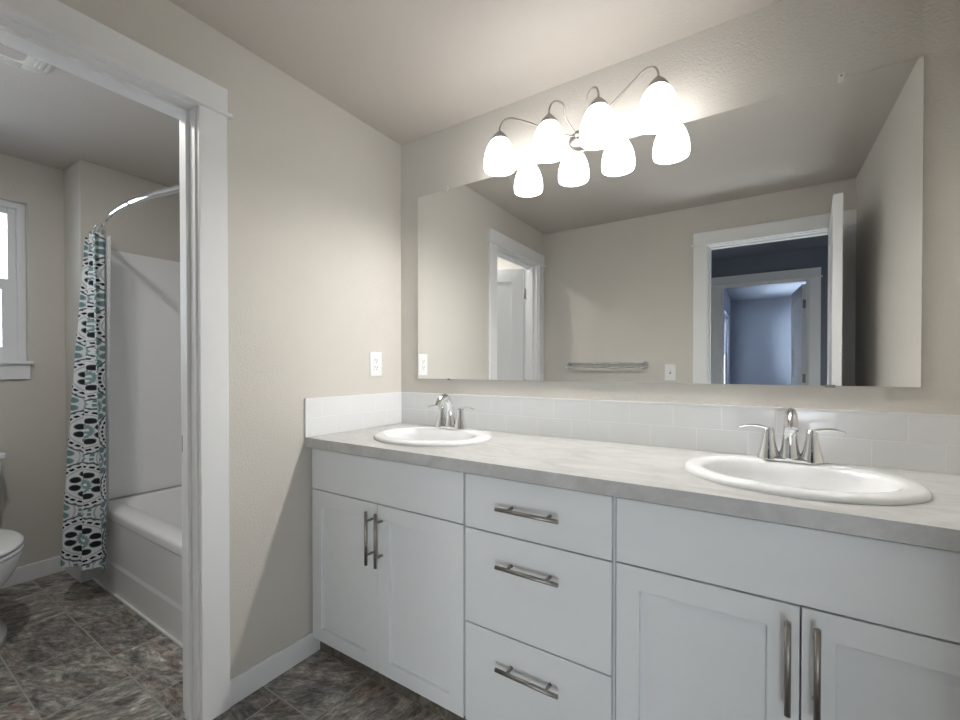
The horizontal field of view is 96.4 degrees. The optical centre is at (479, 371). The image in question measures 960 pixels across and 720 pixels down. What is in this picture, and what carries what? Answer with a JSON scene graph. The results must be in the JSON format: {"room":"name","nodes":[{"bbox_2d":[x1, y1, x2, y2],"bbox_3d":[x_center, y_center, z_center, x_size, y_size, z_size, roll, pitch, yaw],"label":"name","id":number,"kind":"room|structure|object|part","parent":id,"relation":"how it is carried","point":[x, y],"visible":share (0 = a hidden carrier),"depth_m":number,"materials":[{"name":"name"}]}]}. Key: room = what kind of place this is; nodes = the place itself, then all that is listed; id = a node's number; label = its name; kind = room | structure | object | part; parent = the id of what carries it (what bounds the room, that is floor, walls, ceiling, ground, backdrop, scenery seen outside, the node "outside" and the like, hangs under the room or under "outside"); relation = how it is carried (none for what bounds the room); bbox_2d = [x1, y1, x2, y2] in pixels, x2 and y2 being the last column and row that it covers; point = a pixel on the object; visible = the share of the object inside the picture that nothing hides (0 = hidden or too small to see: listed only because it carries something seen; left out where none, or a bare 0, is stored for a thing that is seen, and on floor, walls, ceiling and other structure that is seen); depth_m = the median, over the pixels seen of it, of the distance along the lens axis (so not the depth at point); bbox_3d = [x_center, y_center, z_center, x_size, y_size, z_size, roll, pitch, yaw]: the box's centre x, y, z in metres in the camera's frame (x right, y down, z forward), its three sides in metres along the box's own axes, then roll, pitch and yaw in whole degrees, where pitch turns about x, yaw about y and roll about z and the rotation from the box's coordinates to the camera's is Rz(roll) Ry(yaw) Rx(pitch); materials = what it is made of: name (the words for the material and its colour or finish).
{"room":"bathroom","nodes":[
{"label":"bathroom","id":0,"kind":"room"},
{"bbox_2d":[0,153,66,567],"bbox_3d":[-2.617,-0.006,2.634,0.130,2.440,1.864,0,1,33],"label":"wall","id":1,"kind":"structure","parent":0,"point":[33,410],"depth_m":2.53,"materials":[{"name":"beige paint"}]},
{"bbox_2d":[0,199,33,379],"bbox_3d":[-2.869,-0.466,2.175,0.130,1.021,0.830,0,1,33],"label":"window","id":2,"kind":"structure","parent":1,"relation":"in","point":[14,364],"depth_m":2.48,"materials":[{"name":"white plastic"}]},
{"bbox_3d":[-2.911,-0.719,2.201,0.020,0.446,0.732,0,1,33],"label":"sash","id":3,"kind":"part","parent":2,"relation":"part of","materials":[{"name":"white plastic"}]},
{"bbox_3d":[-2.893,-0.304,2.193,0.020,0.452,0.732,0,1,33],"label":"sash","id":4,"kind":"part","parent":2,"relation":"part of","materials":[{"name":"white plastic"}]},
{"bbox_3d":[-2.847,-0.051,2.165,0.079,0.018,0.830,0,1,33],"label":"sill","id":5,"kind":"part","parent":2,"relation":"part of","materials":[{"name":"white paint"}]},
{"bbox_2d":[2,556,64,588],"bbox_3d":[-2.799,1.171,2.231,0.014,0.095,0.972,0,1,33],"label":"baseboard","id":6,"kind":"structure","parent":1,"relation":"attached to","point":[29,572],"depth_m":2.52,"materials":[{"name":"white paint"}]},
{"bbox_2d":[64,159,179,461],"bbox_3d":[-2.179,-0.009,2.930,0.285,2.440,0.892,0,1,33],"label":"wall","id":7,"kind":"structure","parent":0,"point":[151,227],"depth_m":2.60,"materials":[{"name":"beige paint"}]},
{"bbox_2d":[65,565,83,582],"bbox_3d":[-2.413,1.168,2.552,0.286,0.095,0.015,0,1,33],"label":"baseboard","id":8,"kind":"structure","parent":7,"relation":"attached to","point":[75,572],"depth_m":2.50,"materials":[{"name":"white paint"}]},
{"bbox_2d":[83,568,93,581],"bbox_3d":[-2.283,1.168,2.504,0.015,0.095,0.046,0,1,33],"label":"baseboard","id":9,"kind":"structure","parent":7,"relation":"attached to","point":[88,574],"depth_m":2.50,"materials":[{"name":"white paint"}]},
{"bbox_2d":[88,184,179,236],"bbox_3d":[-1.634,-0.796,2.084,1.539,0.072,0.151,0,1,33],"label":"shower curtain rod","id":10,"kind":"object","parent":7,"relation":"attached to","point":[173,189],"visible":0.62,"depth_m":1.97,"materials":[{"name":"silver metal"}]},
{"bbox_2d":[60,224,110,573],"bbox_3d":[-2.129,0.108,2.320,0.456,1.856,0.204,0,1,41],"label":"shower curtain","id":11,"kind":"object","parent":10,"relation":"hanging from","point":[86,497],"visible":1,"depth_m":2.31,"materials":[{"name":"fabric"}]},
{"bbox_3d":[-1.944,-0.797,2.254,0.840,0.025,0.048,0,1,39],"label":"rod","id":12,"kind":"part","parent":10,"relation":"part of","materials":[{"name":"silver metal"}]},
{"bbox_2d":[109,250,181,498],"bbox_3d":[-1.387,0.017,2.474,1.539,1.502,0.795,0,1,33],"label":"tub surround","id":13,"kind":"object","parent":7,"relation":"attached to","point":[145,385],"visible":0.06,"depth_m":2.72,"materials":[{"name":"white plastic"}]},
{"bbox_2d":[0,571,445,719],"bbox_3d":[-0.385,1.258,1.208,5.500,0.060,2.099,0,1,33],"label":"floor","id":14,"kind":"structure","parent":0,"point":[72,650],"depth_m":1.72,"materials":[{"name":"tile"}]},
{"bbox_2d":[0,451,24,648],"bbox_3d":[-2.438,0.826,1.995,0.840,0.788,0.410,0,1,33],"label":"toilet","id":15,"kind":"object","parent":14,"relation":"on","point":[12,543],"visible":1,"depth_m":1.94,"materials":[{"name":"white ceramic"}]},
{"bbox_3d":[-2.709,0.448,2.167,0.194,0.035,0.410,0,1,33],"label":"tank lid","id":16,"kind":"part","parent":15,"relation":"part of","materials":[{"name":"white ceramic"}]},
{"bbox_3d":[-2.345,0.800,1.935,0.614,0.045,0.388,0,1,33],"label":"lid","id":17,"kind":"part","parent":15,"relation":"part of","materials":[{"name":"white ceramic"}]},
{"bbox_3d":[-2.330,0.815,1.925,0.582,0.020,0.388,0,1,33],"label":"seat","id":18,"kind":"part","parent":15,"relation":"part of","materials":[{"name":"white ceramic"}]},
{"bbox_2d":[92,485,182,647],"bbox_3d":[-1.403,0.992,2.459,1.538,0.447,0.852,0,1,33],"label":"bathtub","id":19,"kind":"object","parent":14,"relation":"on","point":[143,571],"visible":0.14,"depth_m":2.19,"materials":[{"name":"white plastic"}]},
{"bbox_2d":[312,448,465,719],"bbox_3d":[-0.254,0.771,1.854,0.812,0.900,0.599,0,1,33],"label":"base cabinet","id":20,"kind":"object","parent":14,"relation":"on","point":[388,537],"visible":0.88,"depth_m":1.60,"materials":[{"name":"white paint"}]},
{"bbox_3d":[-0.552,0.824,1.752,0.392,0.642,0.020,0,1,33],"label":"door","id":21,"kind":"part","parent":20,"relation":"part of","materials":[{"name":"white paint"}]},
{"bbox_3d":[-0.548,0.827,1.757,0.281,0.535,0.005,0,1,33],"label":"door panel","id":22,"kind":"part","parent":20,"relation":"part of","materials":[{"name":"white paint"}]},
{"bbox_3d":[-0.423,0.627,1.630,0.012,0.202,0.041,0,1,33],"label":"handle","id":23,"kind":"part","parent":20,"relation":"part of","materials":[{"name":"silver metal"}]},
{"bbox_3d":[-0.381,0.627,1.603,0.012,0.202,0.041,0,1,33],"label":"handle","id":24,"kind":"part","parent":20,"relation":"part of","materials":[{"name":"silver metal"}]},
{"bbox_3d":[-0.214,0.829,1.541,0.285,0.535,0.005,0,1,33],"label":"door panel","id":25,"kind":"part","parent":20,"relation":"part of","materials":[{"name":"white paint"}]},
{"bbox_3d":[-0.217,0.826,1.536,0.397,0.642,0.020,0,1,33],"label":"door","id":26,"kind":"part","parent":20,"relation":"part of","materials":[{"name":"white paint"}]},
{"bbox_2d":[305,423,959,551],"bbox_3d":[0.312,0.303,1.503,2.140,0.040,0.591,0,1,33],"label":"countertop","id":27,"kind":"structure","parent":20,"relation":"on","point":[653,474],"depth_m":1.17,"materials":[{"name":"grey laminate"}]},
{"bbox_2d":[374,426,490,446],"bbox_3d":[-0.206,0.335,1.846,0.530,0.148,0.448,0,1,33],"label":"sink","id":28,"kind":"object","parent":27,"relation":"in","point":[418,436],"visible":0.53,"depth_m":1.90,"materials":[{"name":"white ceramic"}]},
{"bbox_2d":[428,394,474,429],"bbox_3d":[-0.158,0.179,1.956,0.263,0.162,0.153,0,1,33],"label":"faucet","id":29,"kind":"object","parent":27,"relation":"on","point":[450,421],"visible":1,"depth_m":1.96,"materials":[{"name":"silver metal"}]},
{"bbox_3d":[-0.198,0.206,2.034,0.110,0.101,0.064,0,1,33],"label":"handle","id":30,"kind":"part","parent":29,"relation":"part of","materials":[{"name":"silver metal"}]},
{"bbox_3d":[-0.159,0.176,1.955,0.060,0.155,0.151,0,1,33],"label":"spout","id":31,"kind":"part","parent":29,"relation":"part of","materials":[{"name":"silver metal"}]},
{"bbox_3d":[-0.134,0.254,1.993,0.160,0.012,0.056,0,1,33],"label":"plate","id":32,"kind":"part","parent":29,"relation":"part of","materials":[{"name":"silver metal"}]},
{"bbox_3d":[-0.070,0.207,1.952,0.110,0.101,0.064,0,1,33],"label":"handle","id":33,"kind":"part","parent":29,"relation":"part of","materials":[{"name":"silver metal"}]},
{"bbox_2d":[739,408,846,463],"bbox_3d":[0.912,0.186,1.260,0.263,0.162,0.153,0,1,33],"label":"faucet","id":34,"kind":"object","parent":27,"relation":"on","point":[811,453],"visible":1,"depth_m":1.27,"materials":[{"name":"silver metal"}]},
{"bbox_3d":[0.872,0.212,1.339,0.110,0.101,0.064,0,1,33],"label":"handle","id":35,"kind":"part","parent":34,"relation":"part of","materials":[{"name":"silver metal"}]},
{"bbox_3d":[0.911,0.182,1.260,0.060,0.155,0.151,0,1,33],"label":"spout","id":36,"kind":"part","parent":34,"relation":"part of","materials":[{"name":"silver metal"}]},
{"bbox_3d":[0.936,0.261,1.298,0.160,0.012,0.056,0,1,33],"label":"plate","id":37,"kind":"part","parent":34,"relation":"part of","materials":[{"name":"silver metal"}]},
{"bbox_3d":[1.000,0.213,1.257,0.110,0.101,0.064,0,1,33],"label":"handle","id":38,"kind":"part","parent":34,"relation":"part of","materials":[{"name":"silver metal"}]},
{"bbox_2d":[684,455,931,504],"bbox_3d":[0.844,0.342,1.164,0.530,0.148,0.448,0,1,33],"label":"sink","id":39,"kind":"object","parent":27,"relation":"in","point":[827,482],"visible":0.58,"depth_m":1.16,"materials":[{"name":"white ceramic"}]},
{"bbox_2d":[465,473,615,719],"bbox_3d":[0.293,0.775,1.502,0.488,0.900,0.599,0,1,33],"label":"base cabinet","id":40,"kind":"object","parent":14,"relation":"on","point":[540,560],"visible":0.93,"depth_m":1.27,"materials":[{"name":"white paint"}]},
{"bbox_3d":[0.140,0.911,1.270,0.203,0.012,0.041,0,1,33],"label":"handle","id":41,"kind":"part","parent":40,"relation":"part of","materials":[{"name":"silver metal"}]},
{"bbox_3d":[0.140,0.596,1.267,0.203,0.012,0.041,0,1,33],"label":"handle","id":42,"kind":"part","parent":40,"relation":"part of","materials":[{"name":"silver metal"}]},
{"bbox_3d":[0.140,0.419,1.265,0.203,0.012,0.041,0,1,33],"label":"handle","id":43,"kind":"part","parent":40,"relation":"part of","materials":[{"name":"silver metal"}]},
{"bbox_3d":[0.158,0.985,1.296,0.478,0.326,0.020,0,1,33],"label":"drawer","id":44,"kind":"part","parent":40,"relation":"part of","materials":[{"name":"white paint"}]},
{"bbox_3d":[0.158,0.665,1.292,0.478,0.308,0.020,0,1,33],"label":"drawer","id":45,"kind":"part","parent":40,"relation":"part of","materials":[{"name":"white paint"}]},
{"bbox_3d":[0.158,0.420,1.290,0.478,0.174,0.020,0,1,33],"label":"drawer","id":46,"kind":"part","parent":40,"relation":"part of","materials":[{"name":"white paint"}]},
{"bbox_2d":[616,497,959,719],"bbox_3d":[0.841,0.778,1.148,0.815,0.900,0.599,0,1,33],"label":"base cabinet","id":47,"kind":"object","parent":14,"relation":"on","point":[719,616],"visible":0.94,"depth_m":0.96,"materials":[{"name":"white paint"}]},
{"bbox_3d":[0.538,0.833,1.056,0.282,0.535,0.005,0,1,33],"label":"door panel","id":48,"kind":"part","parent":47,"relation":"part of","materials":[{"name":"white paint"}]},
{"bbox_3d":[0.535,0.830,1.051,0.394,0.642,0.020,0,1,33],"label":"door","id":49,"kind":"part","parent":47,"relation":"part of","materials":[{"name":"white paint"}]},
{"bbox_3d":[0.664,0.634,0.929,0.012,0.202,0.041,0,1,33],"label":"handle","id":50,"kind":"part","parent":47,"relation":"part of","materials":[{"name":"silver metal"}]},
{"bbox_3d":[0.706,0.634,0.902,0.012,0.202,0.041,0,1,33],"label":"handle","id":51,"kind":"part","parent":47,"relation":"part of","materials":[{"name":"silver metal"}]},
{"bbox_3d":[0.869,0.832,0.835,0.396,0.642,0.020,0,1,33],"label":"door","id":52,"kind":"part","parent":47,"relation":"part of","materials":[{"name":"white paint"}]},
{"bbox_3d":[0.873,0.835,0.840,0.284,0.535,0.005,0,1,33],"label":"door panel","id":53,"kind":"part","parent":47,"relation":"part of","materials":[{"name":"white paint"}]},
{"bbox_2d":[58,0,400,678],"bbox_3d":[-0.981,0.004,1.578,0.115,2.440,1.864,0,1,33],"label":"wall","id":54,"kind":"structure","parent":0,"point":[314,189],"depth_m":1.75,"materials":[{"name":"beige paint"}]},
{"bbox_2d":[0,39,178,118],"bbox_3d":[-1.280,0.109,1.251,0.032,2.237,0.939,0,1,33],"label":"trim","id":55,"kind":"structure","parent":54,"relation":"attached to","point":[1,41],"depth_m":1.33,"materials":[{"name":"white paint"}]},
{"bbox_2d":[0,14,199,719],"bbox_3d":[-1.218,0.154,1.212,0.115,2.147,0.737,0,1,33],"label":"trim","id":56,"kind":"structure","parent":54,"relation":"attached to","point":[18,34],"depth_m":1.49,"materials":[{"name":"white paint"}]},
{"bbox_2d":[0,0,232,719],"bbox_3d":[-1.154,0.109,1.176,0.032,2.237,0.925,0,1,33],"label":"trim","id":57,"kind":"structure","parent":54,"relation":"attached to","point":[54,19],"depth_m":1.50,"materials":[{"name":"white paint"}]},
{"bbox_2d":[230,631,319,706],"bbox_3d":[-0.670,1.173,1.952,0.014,0.095,0.916,0,1,33],"label":"baseboard","id":58,"kind":"structure","parent":54,"relation":"attached to","point":[247,682],"depth_m":1.70,"materials":[{"name":"white paint"}]},
{"bbox_2d":[304,392,401,436],"bbox_3d":[-0.584,0.194,2.079,0.009,0.166,0.594,0,1,33],"label":"tile backsplash","id":59,"kind":"structure","parent":54,"relation":"attached to","point":[335,414],"depth_m":2.03,"materials":[{"name":"white tile"}]},
{"bbox_2d":[370,352,381,375],"bbox_3d":[-0.525,-0.039,2.169,0.008,0.122,0.078,0,1,33],"label":"wall outlet","id":60,"kind":"object","parent":54,"relation":"attached to","point":[375,357],"visible":1,"depth_m":2.17,"materials":[{"name":"white plastic"}]},
{"bbox_2d":[374,357,378,370],"bbox_3d":[-0.523,-0.039,2.168,0.002,0.068,0.034,0,1,33],"label":"receptacle","id":61,"kind":"object","parent":60,"relation":"attached to","point":[376,359],"depth_m":2.17,"materials":[{"name":"white plastic"}]},
{"bbox_2d":[0,0,782,186],"bbox_3d":[-0.385,-1.252,1.185,5.500,0.080,2.099,0,1,33],"label":"ceiling","id":62,"kind":"structure","parent":0,"point":[409,70],"depth_m":1.68,"materials":[{"name":"paint"}]},
{"bbox_2d":[0,43,54,73],"bbox_3d":[-1.716,-1.192,1.517,0.340,0.046,0.340,0,1,33],"label":"exhaust fan light","id":63,"kind":"object","parent":62,"relation":"attached to","point":[8,55],"visible":0.38,"depth_m":1.64,"materials":[{"name":"grey plastic"}]},
{"bbox_2d":[0,54,54,73],"bbox_3d":[-1.716,-1.197,1.517,0.340,0.036,0.340,0,1,33],"label":"grille","id":64,"kind":"object","parent":63,"relation":"attached to","point":[25,61],"depth_m":1.64,"materials":[{"name":"grey plastic"}]},
{"bbox_2d":[401,0,959,414],"bbox_3d":[-0.329,-0.003,2.338,4.357,2.440,0.120,0,1,33],"label":"wall","id":65,"kind":"structure","parent":0,"point":[784,47],"depth_m":1.43,"materials":[{"name":"beige paint"}]},
{"bbox_2d":[484,66,679,176],"bbox_3d":[0.368,-0.964,1.682,0.767,0.214,0.210,0,1,33],"label":"vanity light","id":66,"kind":"object","parent":65,"relation":"attached to","point":[658,110],"visible":1,"depth_m":1.62,"materials":[{"name":"white glass"}]},
{"bbox_3d":[0.084,-0.921,1.823,0.137,0.126,0.137,0,1,33],"label":"lamp shade","id":67,"kind":"part","parent":66,"relation":"part of","materials":[{"name":"white glass"}]},
{"bbox_3d":[0.084,-0.908,1.823,0.056,0.097,0.056,0,1,33],"label":"bulb","id":68,"kind":"part","parent":66,"relation":"part of","materials":[{"name":"white glass"}]},
{"bbox_3d":[0.236,-1.014,1.783,0.324,0.114,0.014,0,1,13],"label":"arm","id":69,"kind":"part","parent":66,"relation":"part of","materials":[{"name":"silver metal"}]},
{"bbox_3d":[0.273,-0.906,1.701,0.056,0.097,0.056,0,1,33],"label":"bulb","id":70,"kind":"part","parent":66,"relation":"part of","materials":[{"name":"white glass"}]},
{"bbox_3d":[0.273,-0.920,1.701,0.137,0.126,0.137,0,1,33],"label":"lamp shade","id":71,"kind":"part","parent":66,"relation":"part of","materials":[{"name":"white glass"}]},
{"bbox_3d":[0.338,-1.014,1.712,0.137,0.114,0.034,0,1,-22],"label":"arm","id":72,"kind":"part","parent":66,"relation":"part of","materials":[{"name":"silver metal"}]},
{"bbox_3d":[0.415,-0.957,1.760,0.116,0.084,0.030,0,1,33],"label":"wall plate","id":73,"kind":"part","parent":66,"relation":"part of","materials":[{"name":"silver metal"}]},
{"bbox_3d":[0.417,-1.014,1.661,0.027,0.114,0.151,0,1,-10],"label":"arm","id":74,"kind":"part","parent":66,"relation":"part of","materials":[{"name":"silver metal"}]},
{"bbox_3d":[0.439,-0.919,1.594,0.137,0.126,0.137,0,1,33],"label":"lamp shade","id":75,"kind":"part","parent":66,"relation":"part of","materials":[{"name":"white glass"}]},
{"bbox_3d":[0.439,-0.905,1.594,0.056,0.097,0.056,0,1,33],"label":"bulb","id":76,"kind":"part","parent":66,"relation":"part of","materials":[{"name":"white glass"}]},
{"bbox_3d":[0.513,-1.013,1.605,0.014,0.114,0.329,0,1,-38],"label":"arm","id":77,"kind":"part","parent":66,"relation":"part of","materials":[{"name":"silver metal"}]},
{"bbox_3d":[0.614,-0.904,1.481,0.056,0.097,0.056,0,1,33],"label":"bulb","id":78,"kind":"part","parent":66,"relation":"part of","materials":[{"name":"white glass"}]},
{"bbox_3d":[0.614,-0.918,1.481,0.137,0.126,0.137,0,1,33],"label":"lamp shade","id":79,"kind":"part","parent":66,"relation":"part of","materials":[{"name":"white glass"}]},
{"bbox_2d":[418,56,923,387],"bbox_3d":[0.469,-0.438,1.741,1.893,0.967,0.010,0,1,33],"label":"wall mirror","id":80,"kind":"object","parent":65,"relation":"attached to","point":[777,240],"visible":0.99,"depth_m":1.52,"materials":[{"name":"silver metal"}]},
{"bbox_2d":[401,392,959,474],"bbox_3d":[0.474,0.197,1.745,2.132,0.166,0.009,0,1,33],"label":"tile backsplash","id":81,"kind":"structure","parent":65,"relation":"attached to","point":[925,442],"depth_m":1.52,"materials":[{"name":"white tile"}]},
{"bbox_3d":[0.474,0.116,1.744,2.132,0.003,0.009,0,1,33],"label":"edge trim","id":82,"kind":"part","parent":81,"relation":"part of","materials":[{"name":"white tile"}]}
]}

